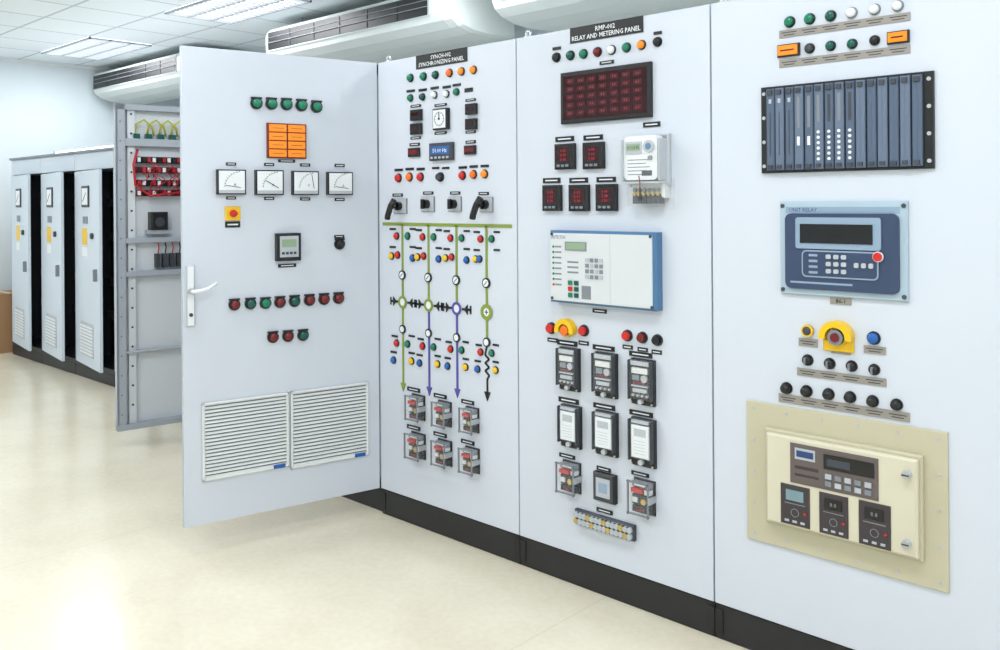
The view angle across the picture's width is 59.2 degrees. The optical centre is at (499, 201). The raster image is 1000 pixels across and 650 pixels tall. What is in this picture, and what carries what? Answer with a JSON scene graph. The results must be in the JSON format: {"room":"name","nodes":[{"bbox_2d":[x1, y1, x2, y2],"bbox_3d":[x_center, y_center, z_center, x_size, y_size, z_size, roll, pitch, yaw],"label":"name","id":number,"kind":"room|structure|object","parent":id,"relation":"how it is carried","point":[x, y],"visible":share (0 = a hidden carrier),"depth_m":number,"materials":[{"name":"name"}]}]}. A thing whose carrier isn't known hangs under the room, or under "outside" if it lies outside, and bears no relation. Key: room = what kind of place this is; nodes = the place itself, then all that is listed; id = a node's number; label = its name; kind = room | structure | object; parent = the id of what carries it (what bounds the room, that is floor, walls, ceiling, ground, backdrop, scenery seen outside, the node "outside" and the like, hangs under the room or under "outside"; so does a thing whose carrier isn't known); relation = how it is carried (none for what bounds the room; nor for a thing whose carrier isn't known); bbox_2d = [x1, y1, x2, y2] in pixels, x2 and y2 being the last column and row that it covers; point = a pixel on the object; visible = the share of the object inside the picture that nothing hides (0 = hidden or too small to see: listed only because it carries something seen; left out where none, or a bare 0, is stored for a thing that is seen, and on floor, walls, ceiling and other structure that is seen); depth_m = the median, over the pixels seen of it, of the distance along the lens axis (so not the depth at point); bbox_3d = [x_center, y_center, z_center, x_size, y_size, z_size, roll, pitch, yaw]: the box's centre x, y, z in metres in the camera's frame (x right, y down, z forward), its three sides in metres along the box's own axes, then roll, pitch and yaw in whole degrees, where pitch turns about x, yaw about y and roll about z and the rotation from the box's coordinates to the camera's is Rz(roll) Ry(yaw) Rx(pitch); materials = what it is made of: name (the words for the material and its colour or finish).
{"room":"electrical room","nodes":[
{"label":"electrical room","id":0,"kind":"room"},
{"bbox_2d":[0,61,179,290],"bbox_3d":[-6.864,0.016,7.810,0.100,3.070,8.600,0,0,43],"label":"wall","id":1,"kind":"structure","parent":0,"point":[44,109],"depth_m":9.68,"materials":[{"name":"paint"}]},
{"bbox_2d":[0,58,112,70],"bbox_3d":[-6.827,-1.504,7.766,0.030,0.030,8.600,0,0,43],"label":"trim","id":2,"kind":"structure","parent":1,"relation":"attached to","point":[1,59],"depth_m":9.75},
{"bbox_2d":[0,0,387,68],"bbox_3d":[-2.137,-1.602,3.361,13.100,0.100,8.800,0,0,43],"label":"ceiling","id":3,"kind":"structure","parent":0,"point":[28,28],"depth_m":7.78,"materials":[{"name":"tile"}]},
{"bbox_2d":[41,36,151,59],"bbox_3d":[-4.063,-1.527,8.833,1.200,0.021,0.600,0,0,43],"label":"ceiling light","id":4,"kind":"object","parent":3,"relation":"in","point":[94,48],"depth_m":8.78,"materials":[{"name":"white plastic"}]},
{"bbox_2d":[93,53,179,103],"bbox_3d":[-3.588,-1.337,9.446,2.250,0.410,0.718,0,0,43],"label":"air conditioner","id":5,"kind":"object","parent":3,"relation":"attached to","point":[155,80],"visible":0.7,"depth_m":9.28,"materials":[{"name":"metal"}]},
{"bbox_2d":[164,0,311,23],"bbox_3d":[-2.094,-1.541,6.984,1.200,0.021,0.600,0,0,43],"label":"ceiling light","id":6,"kind":"object","parent":3,"relation":"in","point":[220,11],"depth_m":7.05,"materials":[{"name":"white plastic"}]},
{"bbox_2d":[266,0,514,62],"bbox_3d":[-0.953,-1.355,6.971,2.320,0.410,0.718,0,0,43],"label":"air conditioner","id":7,"kind":"object","parent":3,"relation":"attached to","point":[396,29],"visible":0.88,"depth_m":6.49,"materials":[{"name":"metal"}]},
{"bbox_2d":[492,0,724,30],"bbox_3d":[0.968,-1.369,5.168,2.250,0.410,0.718,0,0,43],"label":"air conditioner","id":8,"kind":"object","parent":3,"relation":"attached to","point":[548,15],"visible":0.97,"depth_m":5.49,"materials":[{"name":"metal"}]},
{"bbox_2d":[0,352,748,649],"bbox_3d":[-2.115,1.568,3.361,13.100,0.100,8.800,0,0,43],"label":"floor","id":9,"kind":"structure","parent":0,"point":[97,552],"depth_m":3.60,"materials":[{"name":"tile"}]},
{"bbox_2d":[0,290,12,353],"bbox_3d":[-5.143,1.237,9.108,0.420,0.604,0.403,0,0,43],"label":"cardboard box","id":10,"kind":"object","parent":9,"relation":"on","point":[6,343],"visible":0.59,"depth_m":8.94,"materials":[{"name":"brown cardboard"}]},
{"bbox_2d":[9,155,43,362],"bbox_3d":[-4.399,0.549,8.838,0.794,1.970,0.932,0,0,43],"label":"tall cabinet","id":11,"kind":"object","parent":9,"relation":"on","point":[26,182],"visible":0.34,"depth_m":8.64,"materials":[{"name":"white metal"}]},
{"bbox_2d":[39,152,77,373],"bbox_3d":[-3.816,0.545,8.291,0.794,1.970,0.932,0,0,43],"label":"tall cabinet","id":12,"kind":"object","parent":9,"relation":"on","point":[57,180],"visible":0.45,"depth_m":8.06,"materials":[{"name":"white metal"}]},
{"bbox_2d":[53,145,113,153],"bbox_3d":[-3.951,-0.479,8.433,1.500,0.070,0.080,0,0,43],"label":"light","id":13,"kind":"object","parent":12,"relation":"on","point":[110,145],"visible":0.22,"depth_m":8.42,"materials":[{"name":"white"}]},
{"bbox_2d":[72,147,114,386],"bbox_3d":[-3.233,0.541,7.743,0.794,1.970,0.932,0,0,43],"label":"tall cabinet","id":14,"kind":"object","parent":9,"relation":"on","point":[94,205],"visible":0.4,"depth_m":7.51,"materials":[{"name":"grey metal"}]},
{"bbox_2d":[111,147,114,344],"bbox_3d":[-2.650,0.537,7.196,0.794,1.970,0.932,0,0,43],"label":"tall cabinet","id":15,"kind":"object","parent":9,"relation":"on","point":[112,148],"visible":0.02,"depth_m":7.21,"materials":[{"name":"black metal"}]},
{"bbox_2d":[342,65,382,510],"bbox_3d":[-0.632,0.402,4.862,0.886,2.211,0.798,0,0,43],"label":"tall cabinet","id":16,"kind":"object","parent":9,"relation":"on","point":[372,498],"visible":0.04,"depth_m":4.28,"materials":[{"name":"metal"}]},
{"bbox_2d":[179,45,379,527],"bbox_3d":[-0.957,0.360,3.977,0.914,2.050,0.098,0,0,-34],"label":"door","id":17,"kind":"structure","parent":16,"relation":"attached to","point":[279,176],"depth_m":3.96,"materials":[{"name":"paint"}]},
{"bbox_2d":[225,206,240,220],"bbox_3d":[-1.163,0.052,3.841,0.066,0.061,0.029,0,0,-34],"label":"switch","id":18,"kind":"object","parent":17,"relation":"attached to","point":[232,213],"depth_m":3.84,"materials":[{"name":"yellow plastic"}]},
{"bbox_2d":[202,392,288,481],"bbox_3d":[-1.115,1.033,3.878,0.385,0.336,0.015,0,0,-34],"label":"ventilation grille","id":19,"kind":"object","parent":17,"relation":"attached to","point":[245,435],"depth_m":3.87,"materials":[{"name":"grey metal"}]},
{"bbox_2d":[290,382,368,468],"bbox_3d":[-0.788,1.038,4.098,0.386,0.351,0.015,0,0,-34],"label":"ventilation grille","id":20,"kind":"object","parent":17,"relation":"attached to","point":[329,421],"depth_m":4.09,"materials":[{"name":"grey metal"}]},
{"bbox_2d":[378,39,521,564],"bbox_3d":[0.011,0.399,4.223,0.898,2.209,0.822,0,0,43],"label":"control panel","id":21,"kind":"object","parent":9,"relation":"on","point":[449,306],"visible":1,"depth_m":3.89,"materials":[{"name":"grey metal"}]},
{"bbox_2d":[384,198,406,219],"bbox_3d":[-0.456,0.035,4.075,0.157,0.097,0.073,0,0,43],"label":"switches","id":22,"kind":"object","parent":21,"relation":"attached to","point":[399,206],"depth_m":4.10,"materials":[{"name":"black plastic"}]},
{"bbox_2d":[403,431,425,461],"bbox_3d":[-0.391,1.123,4.035,0.100,0.117,0.052,0,0,43],"label":"auxiliary relay","id":23,"kind":"object","parent":21,"relation":"attached to","point":[417,445],"visible":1,"depth_m":4.02,"materials":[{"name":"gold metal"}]},
{"bbox_2d":[404,393,425,422],"bbox_3d":[-0.391,0.946,4.034,0.093,0.116,0.052,0,0,43],"label":"auxiliary relay","id":24,"kind":"object","parent":21,"relation":"attached to","point":[417,407],"visible":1,"depth_m":4.02,"materials":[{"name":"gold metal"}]},
{"bbox_2d":[410,123,422,134],"bbox_3d":[-0.387,-0.333,4.043,0.071,0.050,0.020,0,0,43],"label":"meter","id":25,"kind":"object","parent":21,"relation":"attached to","point":[417,128],"visible":1,"depth_m":4.03,"materials":[{"name":"black plastic"}]},
{"bbox_2d":[410,109,422,120],"bbox_3d":[-0.386,-0.397,4.043,0.071,0.050,0.020,0,0,43],"label":"meter","id":26,"kind":"object","parent":21,"relation":"attached to","point":[417,114],"visible":1,"depth_m":4.03,"materials":[{"name":"black plastic"}]},
{"bbox_2d":[420,196,434,211],"bbox_3d":[-0.296,0.011,3.924,0.093,0.066,0.073,0,0,43],"label":"switches","id":27,"kind":"object","parent":21,"relation":"attached to","point":[427,204],"depth_m":3.98,"materials":[{"name":"silver metal"}]},
{"bbox_2d":[430,400,451,429],"bbox_3d":[-0.261,0.947,3.912,0.088,0.112,0.052,0,0,43],"label":"auxiliary relay","id":28,"kind":"object","parent":21,"relation":"attached to","point":[443,415],"visible":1,"depth_m":3.90,"materials":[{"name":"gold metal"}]},
{"bbox_2d":[430,438,452,468],"bbox_3d":[-0.261,1.120,3.913,0.094,0.113,0.052,0,0,43],"label":"auxiliary relay","id":29,"kind":"object","parent":21,"relation":"attached to","point":[443,452],"visible":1,"depth_m":3.90,"materials":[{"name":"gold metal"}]},
{"bbox_2d":[433,108,449,129],"bbox_3d":[-0.265,-0.368,3.925,0.094,0.095,0.026,0,0,43],"label":"synchroscope","id":30,"kind":"object","parent":21,"relation":"attached to","point":[441,116],"visible":1,"depth_m":3.91,"materials":[{"name":"white plastic"}]},
{"bbox_2d":[429,142,453,160],"bbox_3d":[-0.263,-0.223,3.926,0.148,0.079,0.024,0,0,43],"label":"synchronizing relay","id":31,"kind":"object","parent":21,"relation":"in","point":[445,150],"depth_m":3.91,"materials":[{"name":"plastic"}]},
{"bbox_2d":[447,196,461,211],"bbox_3d":[-0.170,0.011,3.806,0.087,0.064,0.073,0,0,43],"label":"switches","id":32,"kind":"object","parent":21,"relation":"attached to","point":[454,204],"depth_m":3.85,"materials":[{"name":"silver metal"}]},
{"bbox_2d":[457,445,479,476],"bbox_3d":[-0.135,1.119,3.795,0.089,0.109,0.052,0,0,43],"label":"auxiliary relay","id":33,"kind":"object","parent":21,"relation":"attached to","point":[471,455],"visible":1,"depth_m":3.78,"materials":[{"name":"clear plastic"}]},
{"bbox_2d":[458,406,479,435],"bbox_3d":[-0.135,0.944,3.793,0.082,0.108,0.052,0,0,43],"label":"auxiliary relay","id":34,"kind":"object","parent":21,"relation":"attached to","point":[471,420],"visible":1,"depth_m":3.78,"materials":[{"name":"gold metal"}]},
{"bbox_2d":[465,118,477,129],"bbox_3d":[-0.126,-0.335,3.798,0.062,0.047,0.020,0,0,43],"label":"meter","id":35,"kind":"object","parent":21,"relation":"attached to","point":[472,123],"visible":1,"depth_m":3.78,"materials":[{"name":"black plastic"}]},
{"bbox_2d":[465,103,477,114],"bbox_3d":[-0.126,-0.399,3.798,0.062,0.047,0.020,0,0,43],"label":"meter","id":36,"kind":"object","parent":21,"relation":"attached to","point":[472,108],"visible":1,"depth_m":3.78,"materials":[{"name":"black plastic"}]},
{"bbox_2d":[469,196,492,219],"bbox_3d":[-0.055,0.027,3.698,0.135,0.097,0.073,0,0,43],"label":"switches","id":37,"kind":"object","parent":21,"relation":"attached to","point":[485,204],"depth_m":3.72,"materials":[{"name":"black plastic"}]},
{"bbox_2d":[517,4,715,636],"bbox_3d":[0.663,0.393,3.604,0.896,2.211,0.832,0,0,43],"label":"panel","id":38,"kind":"object","parent":9,"relation":"on","point":[668,572],"visible":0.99,"depth_m":3.25,"materials":[{"name":"paint"}]},
{"bbox_2d":[542,185,562,210],"bbox_3d":[0.204,-0.014,3.487,0.092,0.103,0.026,0,0,43],"label":"meter","id":39,"kind":"object","parent":38,"relation":"attached to","point":[552,195],"visible":1,"depth_m":3.47,"materials":[{"name":"black plastic"}]},
{"bbox_2d":[554,143,576,169],"bbox_3d":[0.252,-0.176,3.441,0.098,0.100,0.026,0,0,43],"label":"meter","id":40,"kind":"object","parent":38,"relation":"attached to","point":[564,154],"visible":1,"depth_m":3.43,"materials":[{"name":"black plastic"}]},
{"bbox_2d":[555,346,580,391],"bbox_3d":[0.265,0.654,3.425,0.096,0.167,0.038,0,0,43],"label":"protection relay","id":41,"kind":"object","parent":38,"relation":"attached to","point":[567,359],"visible":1,"depth_m":3.41,"materials":[{"name":"black plastic"}]},
{"bbox_2d":[555,459,581,496],"bbox_3d":[0.265,1.074,3.419,0.094,0.120,0.052,0,0,43],"label":"auxiliary relay","id":42,"kind":"object","parent":38,"relation":"attached to","point":[571,478],"visible":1,"depth_m":3.41,"materials":[{"name":"clear plastic"}]},
{"bbox_2d":[557,403,582,449],"bbox_3d":[0.270,0.877,3.421,0.096,0.164,0.040,0,0,43],"label":"relay","id":43,"kind":"object","parent":38,"relation":"attached to","point":[569,417],"visible":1,"depth_m":3.41,"materials":[{"name":"white plastic"}]},
{"bbox_2d":[568,185,590,210],"bbox_3d":[0.303,-0.013,3.394,0.095,0.102,0.026,0,0,43],"label":"meter","id":44,"kind":"object","parent":38,"relation":"attached to","point":[578,195],"visible":1,"depth_m":3.38,"materials":[{"name":"black plastic"}]},
{"bbox_2d":[582,142,605,168],"bbox_3d":[0.354,-0.175,3.345,0.097,0.101,0.026,0,0,43],"label":"meter","id":45,"kind":"object","parent":38,"relation":"attached to","point":[593,153],"visible":1,"depth_m":3.33,"materials":[{"name":"black plastic"}]},
{"bbox_2d":[591,351,618,399],"bbox_3d":[0.393,0.653,3.305,0.099,0.168,0.038,0,0,43],"label":"protection relay","id":46,"kind":"object","parent":38,"relation":"attached to","point":[604,365],"visible":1,"depth_m":3.29,"materials":[{"name":"black plastic"}]},
{"bbox_2d":[591,409,618,457],"bbox_3d":[0.394,0.873,3.305,0.099,0.165,0.040,0,0,43],"label":"relay","id":47,"kind":"object","parent":38,"relation":"attached to","point":[605,424],"visible":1,"depth_m":3.29,"materials":[{"name":"white plastic"}]},
{"bbox_2d":[573,508,636,541],"bbox_3d":[0.391,1.218,3.317,0.276,0.058,0.030,0,0,43],"label":"block","id":48,"kind":"object","parent":38,"relation":"attached to","point":[622,529],"visible":1,"depth_m":3.30,"materials":[{"name":"white plastic"}]},
{"bbox_2d":[593,470,617,504],"bbox_3d":[0.394,1.077,3.315,0.100,0.107,0.027,0,0,43],"label":"timer relay","id":49,"kind":"object","parent":38,"relation":"attached to","point":[605,485],"visible":1,"depth_m":3.30,"materials":[{"name":"black plastic"}]},
{"bbox_2d":[550,230,662,310],"bbox_3d":[0.385,0.252,3.300,0.490,0.280,0.052,0,0,43],"label":"numerical protection relay","id":50,"kind":"object","parent":38,"relation":"attached to","point":[616,269],"visible":1,"depth_m":3.25,"materials":[{"name":"white plastic"}]},
{"bbox_2d":[561,61,652,124],"bbox_3d":[0.393,-0.403,3.310,0.416,0.200,0.021,0,0,43],"label":"display","id":51,"kind":"object","parent":38,"relation":"attached to","point":[621,92],"visible":1,"depth_m":3.29,"materials":[{"name":"plastic"}]},
{"bbox_2d":[595,184,618,210],"bbox_3d":[0.398,-0.015,3.305,0.095,0.101,0.026,0,0,43],"label":"meter","id":52,"kind":"object","parent":38,"relation":"attached to","point":[606,195],"visible":1,"depth_m":3.29,"materials":[{"name":"black plastic"}]},
{"bbox_2d":[627,357,655,406],"bbox_3d":[0.513,0.656,3.192,0.100,0.166,0.038,0,0,43],"label":"protection relay","id":53,"kind":"object","parent":38,"relation":"attached to","point":[641,373],"visible":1,"depth_m":3.18,"materials":[{"name":"black plastic"}]},
{"bbox_2d":[626,476,656,519],"bbox_3d":[0.512,1.074,3.187,0.096,0.125,0.052,0,0,43],"label":"auxiliary relay","id":54,"kind":"object","parent":38,"relation":"attached to","point":[644,498],"visible":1,"depth_m":3.18,"materials":[{"name":"clear plastic"}]},
{"bbox_2d":[627,416,656,468],"bbox_3d":[0.515,0.876,3.192,0.102,0.174,0.040,0,0,43],"label":"relay","id":55,"kind":"object","parent":38,"relation":"attached to","point":[642,432],"visible":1,"depth_m":3.18,"materials":[{"name":"white plastic"}]},
{"bbox_2d":[620,133,671,203],"bbox_3d":[0.522,-0.111,3.146,0.184,0.258,0.086,0,0,43],"label":"meter","id":56,"kind":"object","parent":38,"relation":"attached to","point":[645,159],"visible":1,"depth_m":3.13,"materials":[{"name":"white plastic"}]},
{"bbox_2d":[711,0,999,649],"bbox_3d":[1.317,0.388,2.987,0.898,2.211,0.836,0,0,43],"label":"panel","id":57,"kind":"object","parent":9,"relation":"on","point":[867,294],"visible":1,"depth_m":2.66,"materials":[{"name":"paint"}]},
{"bbox_2d":[761,71,934,172],"bbox_3d":[1.043,-0.233,2.693,0.529,0.280,0.032,0,0,43],"label":"rack","id":58,"kind":"object","parent":57,"relation":"attached to","point":[886,122],"visible":1,"depth_m":2.67,"materials":[{"name":"metal"}]},
{"bbox_2d":[747,400,949,593],"bbox_3d":[1.029,0.887,2.692,0.621,0.458,0.064,0,0,43],"label":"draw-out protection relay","id":59,"kind":"object","parent":57,"relation":"attached to","point":[869,495],"visible":1,"depth_m":2.66,"materials":[{"name":"metal"}]},
{"bbox_2d":[377,0,729,64],"bbox_3d":[0.852,-0.038,6.532,13.100,3.070,0.100,0,0,43],"label":"wall","id":60,"kind":"structure","parent":0,"point":[520,31],"depth_m":7.07,"materials":[{"name":"paint"}]},
{"bbox_3d":[-1.122,0.405,5.769,1.060,2.211,0.798,0,0,43],"label":"cabinet","id":61,"kind":"object","parent":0,"visible":0},
{"bbox_2d":[113,103,181,431],"bbox_3d":[-2.142,0.408,5.663,0.620,2.040,0.084,0,0,-38],"label":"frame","id":62,"kind":"object","parent":61,"relation":"attached to","point":[146,138],"visible":0.67,"depth_m":5.61,"materials":[{"name":"grey metal"}]}
]}

